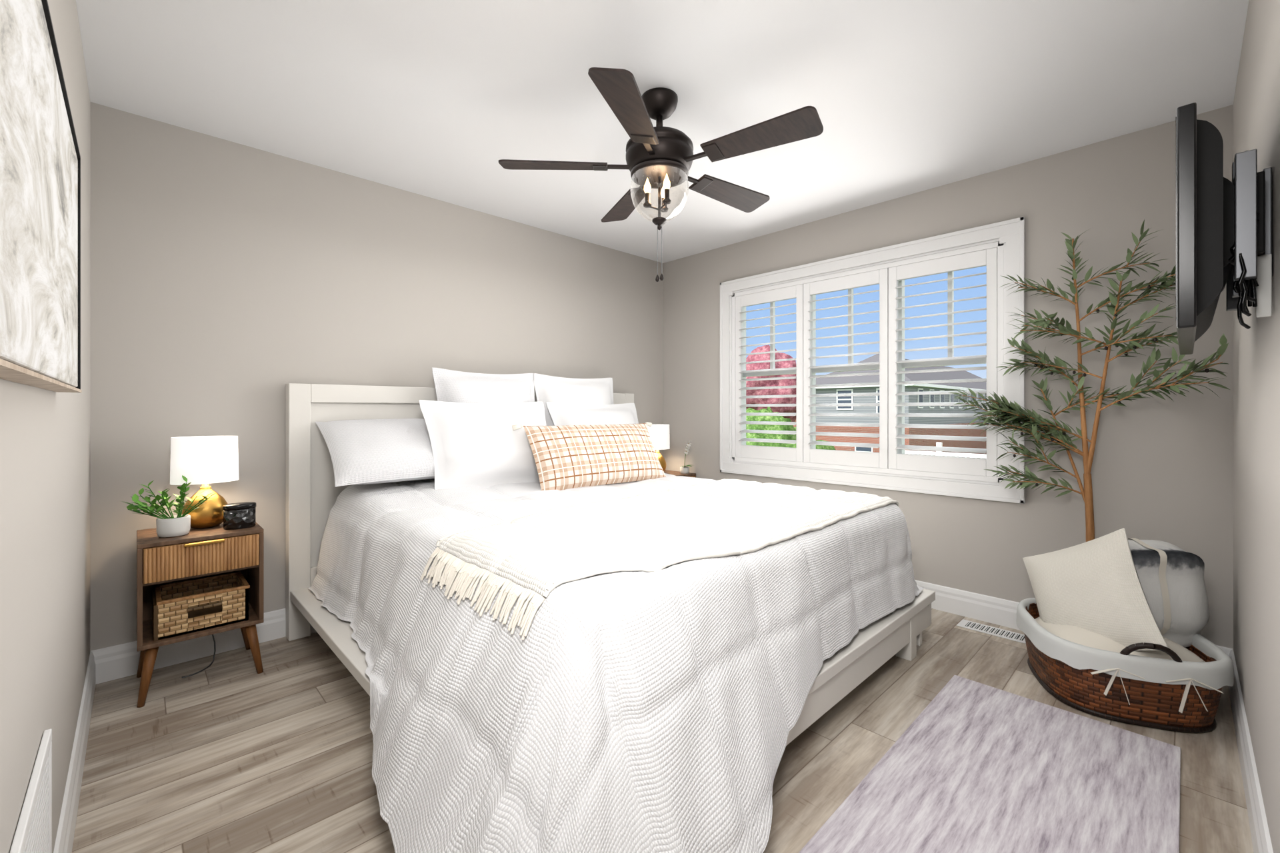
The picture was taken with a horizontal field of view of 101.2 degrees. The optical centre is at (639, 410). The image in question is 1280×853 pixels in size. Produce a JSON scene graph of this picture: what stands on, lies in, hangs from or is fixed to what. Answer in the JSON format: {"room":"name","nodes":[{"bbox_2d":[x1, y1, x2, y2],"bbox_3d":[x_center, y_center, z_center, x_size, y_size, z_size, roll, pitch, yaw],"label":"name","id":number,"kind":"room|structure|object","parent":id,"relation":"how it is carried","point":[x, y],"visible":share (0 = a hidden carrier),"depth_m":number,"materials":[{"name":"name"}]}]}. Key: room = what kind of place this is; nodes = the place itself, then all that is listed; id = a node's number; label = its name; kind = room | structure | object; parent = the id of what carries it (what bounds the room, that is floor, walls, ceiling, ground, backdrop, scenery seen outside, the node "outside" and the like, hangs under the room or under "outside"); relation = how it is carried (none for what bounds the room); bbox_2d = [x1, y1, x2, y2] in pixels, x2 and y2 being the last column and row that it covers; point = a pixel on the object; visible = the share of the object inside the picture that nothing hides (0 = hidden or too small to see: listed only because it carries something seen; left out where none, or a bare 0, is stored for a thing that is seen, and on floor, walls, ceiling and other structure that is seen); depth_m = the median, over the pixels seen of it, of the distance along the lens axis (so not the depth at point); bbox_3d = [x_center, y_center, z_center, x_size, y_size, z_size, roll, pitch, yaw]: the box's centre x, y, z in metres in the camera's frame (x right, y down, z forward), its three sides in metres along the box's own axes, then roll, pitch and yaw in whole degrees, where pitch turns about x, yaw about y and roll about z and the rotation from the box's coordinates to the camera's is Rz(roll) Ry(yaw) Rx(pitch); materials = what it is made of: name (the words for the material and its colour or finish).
{"room":"bedroom","nodes":[
{"label":"bedroom","id":0,"kind":"room"},
{"bbox_2d":[0,0,90,852],"bbox_3d":[-1.152,-0.073,0.919,0.120,2.440,3.438,0,0,-44],"label":"wall","id":1,"kind":"structure","parent":0,"point":[45,543],"depth_m":1.14,"materials":[{"name":"grey paint"}]},
{"bbox_2d":[9,728,51,852],"bbox_3d":[-0.952,0.812,0.807,0.011,0.330,0.720,0,0,-44],"label":"air vent","id":2,"kind":"object","parent":1,"relation":"in","point":[33,833],"visible":1,"depth_m":0.95,"materials":[{"name":"white"}]},
{"bbox_2d":[0,0,81,392],"bbox_3d":[-0.946,-0.326,0.823,0.040,0.565,1.175,0,0,-44],"label":"picture","id":3,"kind":"object","parent":1,"relation":"attached to","point":[40,252],"visible":1,"depth_m":0.73,"materials":[{"name":"white paper"}]},
{"bbox_2d":[53,648,101,852],"bbox_3d":[-1.149,1.077,1.014,0.016,0.140,3.270,0,0,-44],"label":"baseboard","id":4,"kind":"structure","parent":1,"relation":"attached to","point":[65,838],"depth_m":1.56,"materials":[{"name":"white"}]},
{"bbox_2d":[90,102,663,651],"bbox_3d":[-1.090,-0.073,3.448,3.717,2.440,0.120,0,0,-44],"label":"wall","id":5,"kind":"structure","parent":0,"point":[236,289],"depth_m":2.63,"materials":[{"name":"grey paint"}]},
{"bbox_2d":[101,608,285,683],"bbox_3d":[-1.043,1.077,3.399,3.477,0.140,0.016,0,0,-44],"label":"baseboard","id":6,"kind":"structure","parent":5,"relation":"attached to","point":[112,663],"depth_m":2.40,"materials":[{"name":"white"}]},
{"bbox_2d":[76,0,1249,263],"bbox_3d":[0.102,-1.343,2.209,3.717,0.100,3.558,0,0,-44],"label":"ceiling","id":7,"kind":"structure","parent":0,"point":[452,101],"depth_m":2.09,"materials":[{"name":"white paint"}]},
{"bbox_2d":[498,67,823,281],"bbox_3d":[0.114,-0.911,2.188,1.238,0.762,1.260,0,0,-44],"label":"ceiling fan","id":8,"kind":"object","parent":7,"relation":"hanging from","point":[659,156],"visible":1,"depth_m":2.07,"materials":[{"name":"black wood"}]},
{"bbox_2d":[72,608,1253,852],"bbox_3d":[0.102,1.197,2.209,3.717,0.100,3.558,0,0,-44],"label":"floor","id":9,"kind":"structure","parent":0,"point":[233,751],"depth_m":1.75,"materials":[{"name":"laminate"}]},
{"bbox_2d":[136,522,263,707],"bbox_3d":[-1.903,0.833,2.276,0.402,0.632,0.366,0,0,-44],"label":"nightstand","id":10,"kind":"object","parent":9,"relation":"on","point":[194,583],"visible":0.96,"depth_m":2.19,"materials":[{"name":"brown wood"}]},
{"bbox_2d":[122,475,216,537],"bbox_3d":[-1.926,0.393,2.153,0.296,0.247,0.205,0,0,-44],"label":"potted plant","id":11,"kind":"object","parent":10,"relation":"on","point":[173,526],"visible":1,"depth_m":2.15,"materials":[{"name":"green plant"}]},
{"bbox_2d":[170,436,238,528],"bbox_3d":[-1.925,0.316,2.328,0.236,0.400,0.170,0,0,-44],"label":"table lamp","id":12,"kind":"object","parent":10,"relation":"on","point":[205,461],"visible":0.85,"depth_m":2.27,"materials":[{"name":"white fabric"},{"name":"brass gold"}]},
{"bbox_2d":[222,502,256,529],"bbox_3d":[-1.767,0.464,2.320,0.120,0.105,0.088,0,0,-44],"label":"decorative box","id":13,"kind":"object","parent":10,"relation":"on","point":[239,515],"visible":1,"depth_m":2.29,"materials":[{"name":"black"}]},
{"bbox_2d":[285,367,935,852],"bbox_3d":[-0.122,0.449,2.501,2.521,1.395,2.563,0,0,-44],"label":"bed","id":14,"kind":"object","parent":9,"relation":"on","point":[556,615],"visible":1,"depth_m":1.65,"materials":[{"name":"white fabric"}]},
{"bbox_2d":[664,470,695,477],"bbox_3d":[0.203,0.833,4.302,0.402,0.632,0.366,0,0,-44],"label":"nightstand","id":15,"kind":"object","parent":9,"relation":"on","point":[678,473],"visible":0.12,"depth_m":4.31,"materials":[{"name":"brown wood"}]},
{"bbox_2d":[646,424,669,471],"bbox_3d":[0.143,0.316,4.318,0.236,0.400,0.170,0,0,-44],"label":"table lamp","id":16,"kind":"object","parent":15,"relation":"on","point":[659,435],"visible":0.6,"depth_m":4.24,"materials":[{"name":"white fabric"}]},
{"bbox_2d":[680,441,691,473],"bbox_3d":[0.394,0.380,4.285,0.167,0.273,0.151,0,0,-44],"label":"orchid","id":17,"kind":"object","parent":15,"relation":"on","point":[685,470],"visible":1,"depth_m":4.28,"materials":[{"name":"white plant"}]},
{"bbox_2d":[798,675,1180,852],"bbox_3d":[1.040,1.142,1.489,1.530,0.008,0.680,0,0,-44],"label":"rug","id":18,"kind":"object","parent":9,"relation":"on","point":[963,765],"visible":1,"depth_m":1.58,"materials":[{"name":"grey fur"}]},
{"bbox_2d":[956,619,1025,643],"bbox_3d":[1.836,1.143,2.720,0.115,0.007,0.320,0,0,-44],"label":"floor vent","id":19,"kind":"object","parent":9,"relation":"in","point":[997,632],"visible":0.81,"depth_m":2.72,"materials":[{"name":"white metal"}]},
{"bbox_2d":[949,220,1229,541],"bbox_3d":[1.978,0.143,2.446,0.410,2.008,1.019,0,0,-44],"label":"tree","id":20,"kind":"object","parent":9,"relation":"on","point":[1016,414],"visible":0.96,"depth_m":2.47,"materials":[{"name":"green plant"}]},
{"bbox_2d":[1016,528,1233,733],"bbox_3d":[1.933,0.812,2.154,0.743,0.669,0.661,0,0,-44],"label":"basket","id":21,"kind":"object","parent":9,"relation":"on","point":[1111,626],"visible":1,"depth_m":2.04,"materials":[{"name":"brown wicker"}]},
{"bbox_2d":[663,104,1233,649],"bbox_3d":[1.413,-0.073,3.470,0.160,2.440,3.318,0,0,-44],"label":"wall","id":22,"kind":"structure","parent":0,"point":[1162,470],"depth_m":2.62,"materials":[{"name":"grey paint"}]},
{"bbox_2d":[720,216,1025,503],"bbox_3d":[1.373,-0.261,3.489,0.181,1.489,1.964,0,0,-44],"label":"window shutters","id":23,"kind":"object","parent":22,"relation":"attached to","point":[1002,253],"visible":1,"depth_m":3.27,"materials":[{"name":"white wood"}]},
{"bbox_2d":[914,580,1221,649],"bbox_3d":[1.345,1.077,3.413,0.016,0.140,3.270,0,0,-44],"label":"baseboard","id":24,"kind":"structure","parent":22,"relation":"attached to","point":[998,611],"depth_m":2.89,"materials":[{"name":"white"}]},
{"bbox_2d":[1233,0,1279,852],"bbox_3d":[1.337,-0.073,1.012,3.597,2.440,0.120,0,0,-44],"label":"wall","id":25,"kind":"structure","parent":0,"point":[1257,467],"depth_m":1.41,"materials":[{"name":"grey paint"}]},
{"bbox_2d":[1176,102,1272,355],"bbox_3d":[1.499,-0.418,1.359,0.790,0.480,0.152,0,0,-44],"label":"tv","id":26,"kind":"object","parent":25,"relation":"attached to","point":[1224,231],"visible":1,"depth_m":1.16,"materials":[{"name":"black plastic"}]},
{"bbox_2d":[1221,646,1273,852],"bbox_3d":[1.247,1.077,1.020,3.477,0.140,0.016,0,0,-44],"label":"baseboard","id":27,"kind":"structure","parent":25,"relation":"attached to","point":[1261,842],"depth_m":1.52,"materials":[{"name":"white"}]},
{"label":"outside","id":28,"kind":"structure","parent":0,"visible":0},
{"bbox_3d":[46.425,4.647,72.241,159.600,0.200,200.000,0,0,-44],"label":"ground","id":29,"kind":"structure","parent":28,"visible":0},
{"bbox_2d":[746,344,835,449],"bbox_3d":[4.313,0.924,18.991,4.297,7.245,10.545,0,0,12],"label":"trees","id":30,"kind":"object","parent":29,"relation":"on","point":[779,365],"visible":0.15,"depth_m":20.57,"materials":[{"name":"green plant"}]},
{"bbox_2d":[792,372,836,427],"bbox_3d":[26.823,-0.053,65.868,20.800,9.200,10.800,0,0,-44],"label":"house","id":31,"kind":"structure","parent":29,"relation":"on","point":[817,380],"depth_m":61.86,"materials":[{"name":"grey"}]},
{"bbox_2d":[816,354,986,458],"bbox_3d":[24.364,0.247,44.627,27.800,8.600,7.200,0,0,-44],"label":"house","id":32,"kind":"structure","parent":29,"relation":"on","point":[961,375],"depth_m":36.28,"materials":[{"name":"grey"}]},
{"bbox_2d":[904,442,986,458],"bbox_3d":[9.959,2.847,16.331,5.000,3.400,2.800,0,0,-44],"label":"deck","id":33,"kind":"object","parent":29,"relation":"on","point":[955,455],"visible":0.08,"depth_m":14.44,"materials":[{"name":"white"}]}
]}

